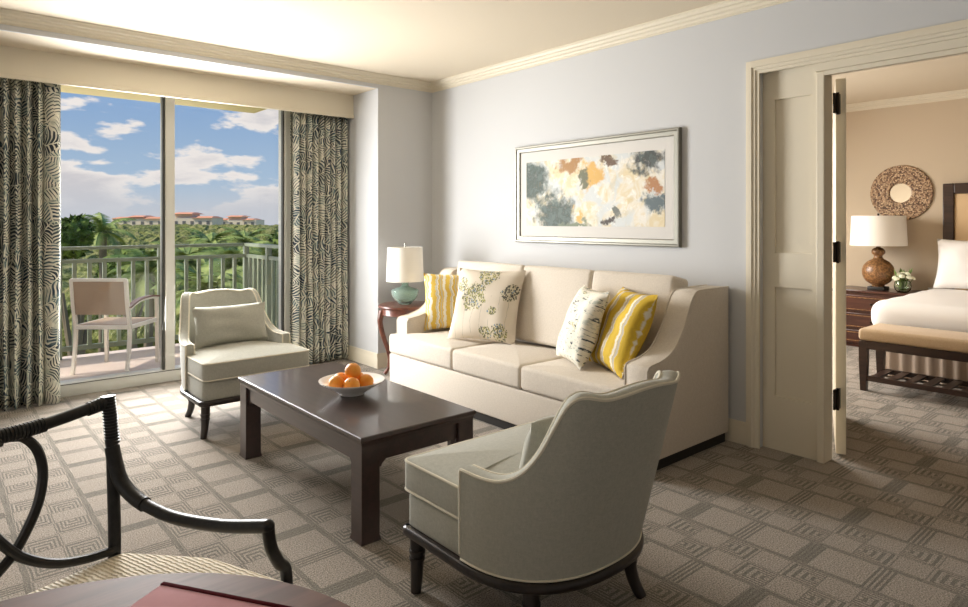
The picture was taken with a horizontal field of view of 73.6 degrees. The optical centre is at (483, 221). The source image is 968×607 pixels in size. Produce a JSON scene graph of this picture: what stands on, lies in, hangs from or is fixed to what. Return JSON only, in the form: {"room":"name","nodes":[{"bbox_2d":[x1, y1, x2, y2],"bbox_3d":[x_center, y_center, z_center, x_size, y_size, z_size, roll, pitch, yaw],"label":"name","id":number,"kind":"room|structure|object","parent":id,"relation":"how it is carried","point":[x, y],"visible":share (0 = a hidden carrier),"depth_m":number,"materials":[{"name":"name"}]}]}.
{"room":"hotel room","nodes":[
{"label":"hotel room","id":0,"kind":"room"},
{"bbox_2d":[60,343,180,396],"bbox_3d":[-4.347,1.530,5.560,5.650,0.240,1.900,0,0,-41],"label":"floor","id":1,"kind":"structure","parent":0,"point":[92,364],"depth_m":6.46,"materials":[{"name":"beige tile"}]},
{"bbox_2d":[69,278,159,374],"bbox_3d":[-3.543,0.966,6.236,0.581,0.892,0.600,0,0,0],"label":"balcony chair","id":2,"kind":"object","parent":1,"relation":"on","point":[88,296],"visible":0.98,"depth_m":5.98,"materials":[{"name":"white painted metal"},{"name":"tan mesh fabric"}]},
{"bbox_2d":[60,243,277,359],"bbox_3d":[-3.615,0.834,6.277,3.235,1.152,1.535,0,0,-41],"label":"balcony railing","id":3,"kind":"object","parent":1,"relation":"on","point":[269,262],"visible":0.44,"depth_m":7.22,"materials":[{"name":"grey metal"}]},
{"bbox_2d":[61,85,265,112],"bbox_3d":[-4.426,-1.448,5.591,5.570,0.205,1.650,0,0,-41],"label":"soffit","id":4,"kind":"structure","parent":0,"point":[64,88],"depth_m":7.06,"materials":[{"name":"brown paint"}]},
{"bbox_2d":[0,30,375,95],"bbox_3d":[-3.703,-1.397,4.511,6.260,0.245,0.930,0,0,-41],"label":"crown molding","id":5,"kind":"structure","parent":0,"point":[11,39],"depth_m":5.18,"materials":[{"name":"beige paint"}]},
{"bbox_2d":[0,24,431,353],"bbox_3d":[-3.454,0.000,4.712,6.900,2.800,0.950,0,0,-41],"label":"wall","id":6,"kind":"structure","parent":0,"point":[390,129],"depth_m":6.26,"materials":[{"name":"grey paint"}]},
{"bbox_2d":[0,78,60,410],"bbox_3d":[-3.541,0.159,4.801,0.681,2.458,0.152,0,0,-41],"label":"curtain","id":7,"kind":"object","parent":6,"relation":"hanging from","point":[30,111],"visible":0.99,"depth_m":4.88,"materials":[{"name":"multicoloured fabric"}]},
{"bbox_2d":[0,8,431,92],"bbox_3d":[-3.120,-1.357,4.323,6.900,0.086,0.075,0,0,-41],"label":"trim","id":8,"kind":"structure","parent":6,"relation":"attached to","point":[7,16],"depth_m":5.05,"materials":[{"name":"beige paint"}]},
{"bbox_2d":[290,111,347,363],"bbox_3d":[-1.645,0.159,6.429,0.595,2.458,0.132,0,0,-41],"label":"curtain","id":9,"kind":"object","parent":6,"relation":"hanging from","point":[318,143],"visible":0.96,"depth_m":6.40,"materials":[{"name":"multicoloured fabric"}]},
{"bbox_2d":[346,345,376,368],"bbox_3d":[-1.263,1.330,6.462,0.016,0.140,0.750,0,0,-41],"label":"baseboard","id":10,"kind":"structure","parent":6,"relation":"attached to","point":[362,356],"depth_m":6.37,"materials":[{"name":"beige paint"}]},
{"bbox_2d":[377,353,387,368],"bbox_3d":[-0.771,1.330,6.380,0.656,0.140,0.016,0,0,-41],"label":"baseboard","id":11,"kind":"structure","parent":6,"relation":"attached to","point":[382,359],"depth_m":6.20,"materials":[{"name":"beige paint"}]},
{"bbox_2d":[0,336,967,606],"bbox_3d":[1.264,1.460,2.733,11.480,0.120,9.700,0,0,-41],"label":"floor","id":12,"kind":"structure","parent":0,"point":[883,522],"depth_m":3.14,"materials":[{"name":"carpet"}]},
{"bbox_2d":[0,394,292,594],"bbox_3d":[-0.959,0.956,1.504,0.703,0.893,0.856,0,0,31],"label":"dining chair","id":13,"kind":"object","parent":12,"relation":"on","point":[117,565],"visible":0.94,"depth_m":1.74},
{"bbox_2d":[0,573,349,606],"bbox_3d":[-0.537,1.025,0.683,1.043,0.750,1.043,0,0,-41],"label":"dining table","id":14,"kind":"object","parent":12,"relation":"on","point":[123,591],"visible":0.89,"depth_m":1.14,"materials":[{"name":"brown wood"}]},
{"bbox_2d":[130,582,291,606],"bbox_3d":[-0.454,0.643,0.996,0.302,0.013,0.223,0,0,17],"label":"folder","id":15,"kind":"object","parent":14,"relation":"on","point":[167,594],"visible":1,"depth_m":1.09,"materials":[{"name":"red paper"}]},
{"bbox_2d":[179,288,308,439],"bbox_3d":[-1.792,0.964,4.687,0.772,0.892,0.883,0,0,-41],"label":"armchair","id":16,"kind":"object","parent":12,"relation":"on","point":[209,374],"visible":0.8,"depth_m":4.42,"materials":[{"name":"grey fabric"}]},
{"bbox_2d":[191,302,268,347],"bbox_3d":[-1.851,0.749,4.742,0.541,0.281,0.156,0,0,-42],"label":"lumbar pillow","id":17,"kind":"object","parent":16,"relation":"on","point":[244,322],"visible":1,"depth_m":4.68,"materials":[{"name":"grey fabric"}]},
{"bbox_2d":[188,341,308,380],"bbox_3d":[-1.708,0.952,4.590,0.730,0.153,0.620,0,0,-41],"label":"seat cushion","id":18,"kind":"object","parent":16,"relation":"on","point":[230,361],"depth_m":4.38,"materials":[{"name":"beige fabric"}]},
{"bbox_2d":[238,362,475,546],"bbox_3d":[-0.757,1.165,3.537,0.644,0.470,1.450,0,0,-41],"label":"coffee table","id":19,"kind":"object","parent":12,"relation":"on","point":[390,419],"visible":0.85,"depth_m":3.16,"materials":[{"name":"brown wood"}]},
{"bbox_2d":[318,372,384,396],"bbox_3d":[-0.713,0.890,3.494,0.351,0.078,0.351,0,0,-41],"label":"fruit bowl","id":20,"kind":"object","parent":19,"relation":"on","point":[352,391],"visible":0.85,"depth_m":3.42,"materials":[{"name":"white ceramic"}]},
{"bbox_2d":[328,376,343,387],"bbox_3d":[-0.785,0.862,3.447,0.085,0.084,0.086,0,0,1],"label":"orange","id":21,"kind":"object","parent":20,"relation":"in","point":[335,381],"visible":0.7,"depth_m":3.42,"materials":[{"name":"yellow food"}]},
{"bbox_2d":[335,372,347,381],"bbox_3d":[-0.781,0.864,3.528,0.086,0.084,0.085,0,0,-24],"label":"orange","id":22,"kind":"object","parent":20,"relation":"in","point":[341,374],"visible":0.31,"depth_m":3.51,"materials":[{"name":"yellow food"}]},
{"bbox_2d":[343,377,359,387],"bbox_3d":[-0.699,0.864,3.418,0.086,0.083,0.086,0,0,-42],"label":"orange","id":23,"kind":"object","parent":20,"relation":"in","point":[349,382],"visible":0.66,"depth_m":3.39,"materials":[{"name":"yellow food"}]},
{"bbox_2d":[345,363,360,377],"bbox_3d":[-0.707,0.804,3.494,0.086,0.082,0.086,0,0,16],"label":"orange","id":24,"kind":"object","parent":20,"relation":"in","point":[352,369],"visible":0.87,"depth_m":3.46,"materials":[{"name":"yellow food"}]},
{"bbox_2d":[358,374,373,386],"bbox_3d":[-0.639,0.864,3.493,0.086,0.084,0.084,0,0,-13],"label":"orange","id":25,"kind":"object","parent":20,"relation":"in","point":[365,379],"visible":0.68,"depth_m":3.46,"materials":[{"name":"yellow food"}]},
{"bbox_2d":[377,301,425,374],"bbox_3d":[-0.708,1.079,5.981,0.540,0.639,0.544,0,0,-41],"label":"side table","id":26,"kind":"object","parent":12,"relation":"on","point":[393,308],"visible":0.39,"depth_m":5.87,"materials":[{"name":"brown wood"}]},
{"bbox_2d":[386,243,423,304],"bbox_3d":[-0.728,0.475,5.966,0.344,0.570,0.344,0,0,-41],"label":"table lamp","id":27,"kind":"object","parent":26,"relation":"on","point":[404,264],"visible":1,"depth_m":5.84,"materials":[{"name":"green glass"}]},
{"bbox_2d":[403,370,679,606],"bbox_3d":[0.247,0.964,2.390,0.772,0.892,0.883,0,0,-41],"label":"armchair","id":28,"kind":"object","parent":12,"relation":"on","point":[570,519],"visible":0.98,"depth_m":2.09,"materials":[{"name":"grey fabric"}]},
{"bbox_2d":[405,422,532,516],"bbox_3d":[0.164,0.952,2.487,0.730,0.153,0.620,0,0,-41],"label":"seat cushion","id":29,"kind":"object","parent":28,"relation":"on","point":[433,480],"depth_m":2.36,"materials":[{"name":"beige fabric"}]},
{"bbox_2d":[519,415,554,468],"bbox_3d":[0.322,0.776,2.304,0.504,0.238,0.165,0,0,-37],"label":"lumbar pillow","id":30,"kind":"object","parent":28,"relation":"on","point":[539,428],"visible":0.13,"depth_m":2.14,"materials":[{"name":"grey fabric"}]},
{"bbox_2d":[389,260,728,470],"bbox_3d":[0.379,0.869,4.771,0.957,1.061,2.523,0,0,-41],"label":"sofa","id":31,"kind":"object","parent":12,"relation":"on","point":[507,386],"visible":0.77,"depth_m":4.21,"materials":[{"name":"beige fabric"}]},
{"bbox_2d":[424,273,459,329],"bbox_3d":[-0.280,0.678,5.535,0.473,0.473,0.210,0,0,-9],"label":"throw pillow","id":32,"kind":"object","parent":31,"relation":"on","point":[441,291],"visible":0.56,"depth_m":5.47,"materials":[{"name":"yellow fabric"}]},
{"bbox_2d":[389,330,496,369],"bbox_3d":[-0.280,1.004,5.289,0.632,0.182,0.851,0,0,-41],"label":"seat cushion","id":33,"kind":"object","parent":31,"relation":"on","point":[433,349],"depth_m":5.07,"materials":[{"name":"beige fabric"}]},
{"bbox_2d":[448,268,525,344],"bbox_3d":[0.017,0.645,5.030,0.602,0.545,0.268,0,0,32],"label":"throw pillow","id":34,"kind":"object","parent":31,"relation":"on","point":[487,302],"visible":1,"depth_m":4.96,"materials":[{"name":"fabric"}]},
{"bbox_2d":[456,260,525,338],"bbox_3d":[0.055,0.629,5.388,0.186,0.583,0.820,16,-10,-40],"label":"cushion","id":35,"kind":"object","parent":31,"relation":"on","point":[473,265],"depth_m":5.35,"materials":[{"name":"beige fabric"}]},
{"bbox_2d":[453,340,563,388],"bbox_3d":[0.236,1.004,4.688,0.632,0.182,0.717,0,0,-41],"label":"seat cushion","id":36,"kind":"object","parent":31,"relation":"on","point":[498,364],"depth_m":4.52,"materials":[{"name":"beige fabric"}]},
{"bbox_2d":[515,265,594,346],"bbox_3d":[0.551,0.629,4.810,0.186,0.583,0.687,16,-10,-40],"label":"cushion","id":37,"kind":"object","parent":31,"relation":"on","point":[547,294],"depth_m":4.78,"materials":[{"name":"beige fabric"}]},
{"bbox_2d":[521,358,624,400],"bbox_3d":[0.772,1.004,4.065,0.632,0.182,0.911,0,0,-41],"label":"seat cushion","id":38,"kind":"object","parent":31,"relation":"on","point":[554,379],"depth_m":4.00,"materials":[{"name":"beige fabric"}]},
{"bbox_2d":[556,285,609,369],"bbox_3d":[0.636,0.675,4.230,0.262,0.482,0.460,0,0,-12],"label":"throw pillow","id":39,"kind":"object","parent":31,"relation":"on","point":[578,336],"visible":1,"depth_m":4.07,"materials":[{"name":"fabric"}]},
{"bbox_2d":[589,287,657,377],"bbox_3d":[0.855,0.673,4.039,0.296,0.485,0.500,0,0,-13],"label":"throw pillow","id":40,"kind":"object","parent":31,"relation":"on","point":[627,319],"visible":0.96,"depth_m":3.88,"materials":[{"name":"fabric"}]},
{"bbox_2d":[592,270,687,356],"bbox_3d":[0.994,0.629,4.295,0.186,0.583,0.654,16,-10,-40],"label":"cushion","id":41,"kind":"object","parent":31,"relation":"on","point":[660,285],"depth_m":4.15,"materials":[{"name":"beige fabric"}]},
{"bbox_2d":[832,285,921,346],"bbox_3d":[4.426,1.080,7.255,0.510,0.640,0.840,0,0,-41],"label":"nightstand","id":42,"kind":"object","parent":12,"relation":"on","point":[860,301],"visible":0.32,"depth_m":7.20,"materials":[{"name":"brown dark mahogany wood"}]},
{"bbox_2d":[850,213,907,290],"bbox_3d":[4.403,0.333,7.229,0.556,0.855,0.556,0,0,-41],"label":"bedside lamp","id":43,"kind":"object","parent":42,"relation":"on","point":[877,231],"visible":0.98,"depth_m":7.08,"materials":[{"name":"brown"}]},
{"bbox_2d":[892,268,915,292],"bbox_3d":[4.511,0.626,6.965,0.213,0.268,0.205,0,0,-41],"label":"flower vase","id":44,"kind":"object","parent":42,"relation":"on","point":[901,285],"visible":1,"depth_m":6.92,"materials":[{"name":"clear glass"}]},
{"bbox_2d":[859,323,967,397],"bbox_3d":[3.797,1.137,4.942,0.460,0.527,1.570,0,0,-41],"label":"bench","id":45,"kind":"object","parent":12,"relation":"on","point":[882,338],"visible":1,"depth_m":5.17,"materials":[{"name":"brown wood"}]},
{"bbox_2d":[859,323,967,352],"bbox_3d":[3.797,0.929,4.942,0.460,0.112,1.570,0,0,-41],"label":"cushion","id":46,"kind":"object","parent":45,"relation":"on","point":[928,340],"depth_m":5.12,"materials":[{"name":"beige fabric"}]},
{"bbox_2d":[871,183,967,387],"bbox_3d":[4.901,0.485,5.657,1.882,1.790,2.216,0,0,-41],"label":"bed","id":47,"kind":"object","parent":12,"relation":"on","point":[933,308],"visible":0.68,"depth_m":5.72,"materials":[{"name":"white fabric"}]},
{"bbox_2d":[871,288,967,332],"bbox_3d":[4.878,0.847,5.638,1.823,0.323,2.216,0,0,-41],"label":"duvet","id":48,"kind":"object","parent":47,"relation":"on","point":[933,308],"depth_m":5.66,"materials":[{"name":"white fabric"}]},
{"bbox_2d":[933,239,967,288],"bbox_3d":[5.032,0.441,6.563,0.279,0.519,0.785,0,0,-43],"label":"bed pillow","id":49,"kind":"object","parent":47,"relation":"on","point":[952,270],"visible":1,"depth_m":6.67,"materials":[{"name":"white fabric"}]},
{"bbox_2d":[0,0,967,105],"bbox_3d":[1.541,-1.460,2.411,11.480,0.120,9.050,0,0,-41],"label":"ceiling","id":50,"kind":"structure","parent":0,"point":[423,40],"depth_m":4.69,"materials":[{"name":"beige paint"}]},
{"bbox_2d":[432,0,967,446],"bbox_3d":[2.132,0.000,3.611,0.140,2.800,9.900,0,0,-41],"label":"wall","id":51,"kind":"structure","parent":0,"point":[693,79],"depth_m":4.52,"materials":[{"name":"grey paint"}]},
{"bbox_2d":[515,127,681,247],"bbox_3d":[0.807,-0.234,5.016,0.034,0.818,1.623,0,0,-41],"label":"framed painting","id":52,"kind":"object","parent":51,"relation":"attached to","point":[622,189],"visible":1,"depth_m":4.91,"materials":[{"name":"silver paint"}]},
{"bbox_2d":[431,0,793,92],"bbox_3d":[2.360,-1.357,3.180,0.075,0.086,8.950,0,0,-41],"label":"trim","id":53,"kind":"structure","parent":51,"relation":"attached to","point":[727,8],"depth_m":4.78,"materials":[{"name":"beige paint"}]},
{"bbox_2d":[725,418,745,444],"bbox_3d":[0.558,1.330,5.324,0.016,0.140,3.350,0,0,-41],"label":"baseboard","id":54,"kind":"structure","parent":51,"relation":"attached to","point":[736,433],"depth_m":4.10,"materials":[{"name":"beige paint"}]},
{"bbox_2d":[763,64,816,460],"bbox_3d":[1.864,0.235,3.927,0.045,2.330,0.330,0,0,-41],"label":"door","id":55,"kind":"structure","parent":51,"relation":"in","point":[789,95],"depth_m":3.93,"materials":[{"name":"beige paint"}]},
{"bbox_2d":[833,78,845,454],"bbox_3d":[2.316,0.267,4.240,0.071,2.243,1.000,0,0,27],"label":"door","id":56,"kind":"structure","parent":51,"relation":"in","point":[839,95],"depth_m":3.86,"materials":[{"name":"beige paint"}]},
{"bbox_2d":[746,19,967,448],"bbox_3d":[2.480,0.202,3.075,0.030,2.397,2.575,0,0,-41],"label":"trim","id":57,"kind":"structure","parent":51,"relation":"attached to","point":[958,29],"depth_m":4.00,"materials":[{"name":"beige paint"}]},
{"bbox_2d":[814,37,967,463],"bbox_3d":[2.653,0.235,3.004,0.140,2.330,2.100,0,0,-41],"label":"trim","id":58,"kind":"structure","parent":51,"relation":"attached to","point":[825,70],"depth_m":3.75,"materials":[{"name":"beige paint"}]},
{"bbox_2d":[832,98,967,335],"bbox_3d":[5.906,0.000,6.061,0.100,2.800,8.700,0,0,-41],"label":"wall","id":59,"kind":"structure","parent":0,"point":[931,138],"depth_m":7.29,"materials":[{"name":"beige paint"}]},
{"bbox_2d":[832,89,967,113],"bbox_3d":[5.873,-1.357,5.966,0.075,0.086,8.600,0,0,-41],"label":"trim","id":60,"kind":"structure","parent":59,"relation":"attached to","point":[956,94],"depth_m":7.25,"materials":[{"name":"beige paint"}]},
{"bbox_2d":[870,165,932,219],"bbox_3d":[4.720,-0.325,7.337,0.034,0.630,0.630,0,0,-41],"label":"round mirror","id":61,"kind":"object","parent":59,"relation":"attached to","point":[901,190],"visible":0.94,"depth_m":7.32,"materials":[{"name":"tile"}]},
{"bbox_2d":[890,184,910,202],"bbox_3d":[4.729,-0.325,7.344,0.008,0.224,0.224,0,0,-41],"label":"mirror glass","id":62,"kind":"object","parent":61,"relation":"attached to","point":[899,193],"depth_m":7.34,"materials":[{"name":"white mirror"}]},
{"bbox_3d":[-3.941,0.062,4.788,6.260,2.675,0.200,0,0,-41],"label":"wall","id":63,"kind":"structure","parent":0,"visible":0},
{"bbox_2d":[60,96,289,397],"bbox_3d":[-2.950,0.120,5.618,2.645,2.560,0.173,0,0,-41],"label":"sliding door frame","id":64,"kind":"structure","parent":63,"relation":"in","point":[168,371],"depth_m":5.70,"materials":[{"name":"grey metal"}]},
{"label":"outside","id":65,"kind":"structure","parent":0,"visible":0},
{"label":"ground","id":66,"kind":"structure","parent":65,"visible":0},
{"bbox_2d":[61,213,96,355],"bbox_3d":[-15.544,6.040,24.029,1.921,12.731,2.244,0,0,-41],"label":"leafy tree","id":67,"kind":"object","parent":66,"relation":"on","point":[77,230],"visible":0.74,"depth_m":23.72,"materials":[{"name":"green plant"}]},
{"bbox_2d":[85,212,137,352],"bbox_3d":[-17.625,5.973,29.922,2.891,12.868,2.843,0,0,-40],"label":"palm tree","id":68,"kind":"object","parent":66,"relation":"on","point":[102,232],"visible":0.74,"depth_m":29.91,"materials":[{"name":"green plant"}]},
{"bbox_2d":[92,244,146,348],"bbox_3d":[-20.713,6.847,37.734,3.584,11.118,3.091,0,0,-41],"label":"leafy tree","id":69,"kind":"object","parent":66,"relation":"on","point":[110,265],"visible":0.14,"depth_m":37.04,"materials":[{"name":"green plant"}]},
{"bbox_2d":[111,215,159,224],"bbox_3d":[-229.934,4.064,439.024,34.745,16.672,20.000,0,0,0],"label":"building","id":70,"kind":"structure","parent":66,"relation":"on","point":[140,219],"depth_m":430.06,"materials":[{"name":"beige paint"}]},
{"bbox_2d":[103,249,193,346],"bbox_3d":[-12.393,6.640,23.946,3.072,11.535,3.032,0,0,15],"label":"palm tree","id":71,"kind":"object","parent":66,"relation":"on","point":[139,265],"visible":0.38,"depth_m":23.71,"materials":[{"name":"green plant"}]},
{"bbox_2d":[62,224,277,356],"bbox_3d":[-123.767,5.941,279.741,263.122,10.598,515.057,0,0,-41],"label":"trees","id":72,"kind":"object","parent":66,"relation":"on","point":[145,234],"visible":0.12,"depth_m":111.53,"materials":[{"name":"green plant"}]},
{"bbox_2d":[150,238,216,287],"bbox_3d":[-12.444,6.548,27.009,3.032,11.719,3.078,0,0,13],"label":"palm tree","id":73,"kind":"object","parent":66,"relation":"on","point":[183,251],"visible":0.25,"depth_m":27.01,"materials":[{"name":"green leaves"},{"name":"bark"}]},
{"bbox_2d":[175,212,222,225],"bbox_3d":[-189.450,3.066,429.022,26.355,18.668,20.000,0,0,0],"label":"building","id":74,"kind":"structure","parent":66,"relation":"on","point":[193,218],"depth_m":420.61,"materials":[{"name":"beige paint"}]},
{"bbox_2d":[149,258,252,314],"bbox_3d":[-8.576,6.794,19.985,3.032,11.228,3.077,0,0,-13],"label":"palm tree","id":75,"kind":"object","parent":66,"relation":"on","point":[192,273],"visible":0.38,"depth_m":19.83,"materials":[{"name":"green leaves"},{"name":"bark"}]},
{"bbox_2d":[184,228,244,268],"bbox_3d":[-14.264,6.371,33.949,3.243,12.074,3.201,0,0,-16],"label":"palm tree","id":76,"kind":"object","parent":66,"relation":"on","point":[212,238],"visible":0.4,"depth_m":33.83,"materials":[{"name":"green plant"}]},
{"bbox_2d":[188,241,268,291],"bbox_3d":[-9.750,6.574,25.055,3.244,11.667,3.203,0,0,-12],"label":"palm tree","id":77,"kind":"object","parent":66,"relation":"on","point":[228,261],"visible":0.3,"depth_m":24.78,"materials":[{"name":"green leaves"},{"name":"bark"}]},
{"bbox_2d":[223,215,263,224],"bbox_3d":[-183.785,3.858,479.023,36.506,17.083,20.000,0,0,0],"label":"building","id":78,"kind":"structure","parent":66,"relation":"on","point":[233,219],"depth_m":470.49,"materials":[{"name":"beige paint"}]},
{"bbox_2d":[221,227,271,252],"bbox_3d":[-15.413,6.376,41.952,3.414,12.064,3.369,0,0,-24],"label":"palm tree","id":79,"kind":"object","parent":66,"relation":"on","point":[237,233],"visible":0.27,"depth_m":41.79,"materials":[{"name":"green plant"}]},
{"bbox_2d":[237,236,277,285],"bbox_3d":[-10.436,6.550,31.959,3.412,11.715,3.368,0,0,-40],"label":"palm tree","id":80,"kind":"object","parent":66,"relation":"on","point":[274,250],"visible":0.16,"depth_m":31.60,"materials":[{"name":"green plant"}]},
{"bbox_2d":[252,231,277,269],"bbox_3d":[-12.728,6.445,39.990,4.088,11.922,3.836,0,0,-41],"label":"leafy tree","id":81,"kind":"object","parent":66,"relation":"on","point":[272,240],"visible":0.03,"depth_m":39.49,"materials":[{"name":"green plant"}]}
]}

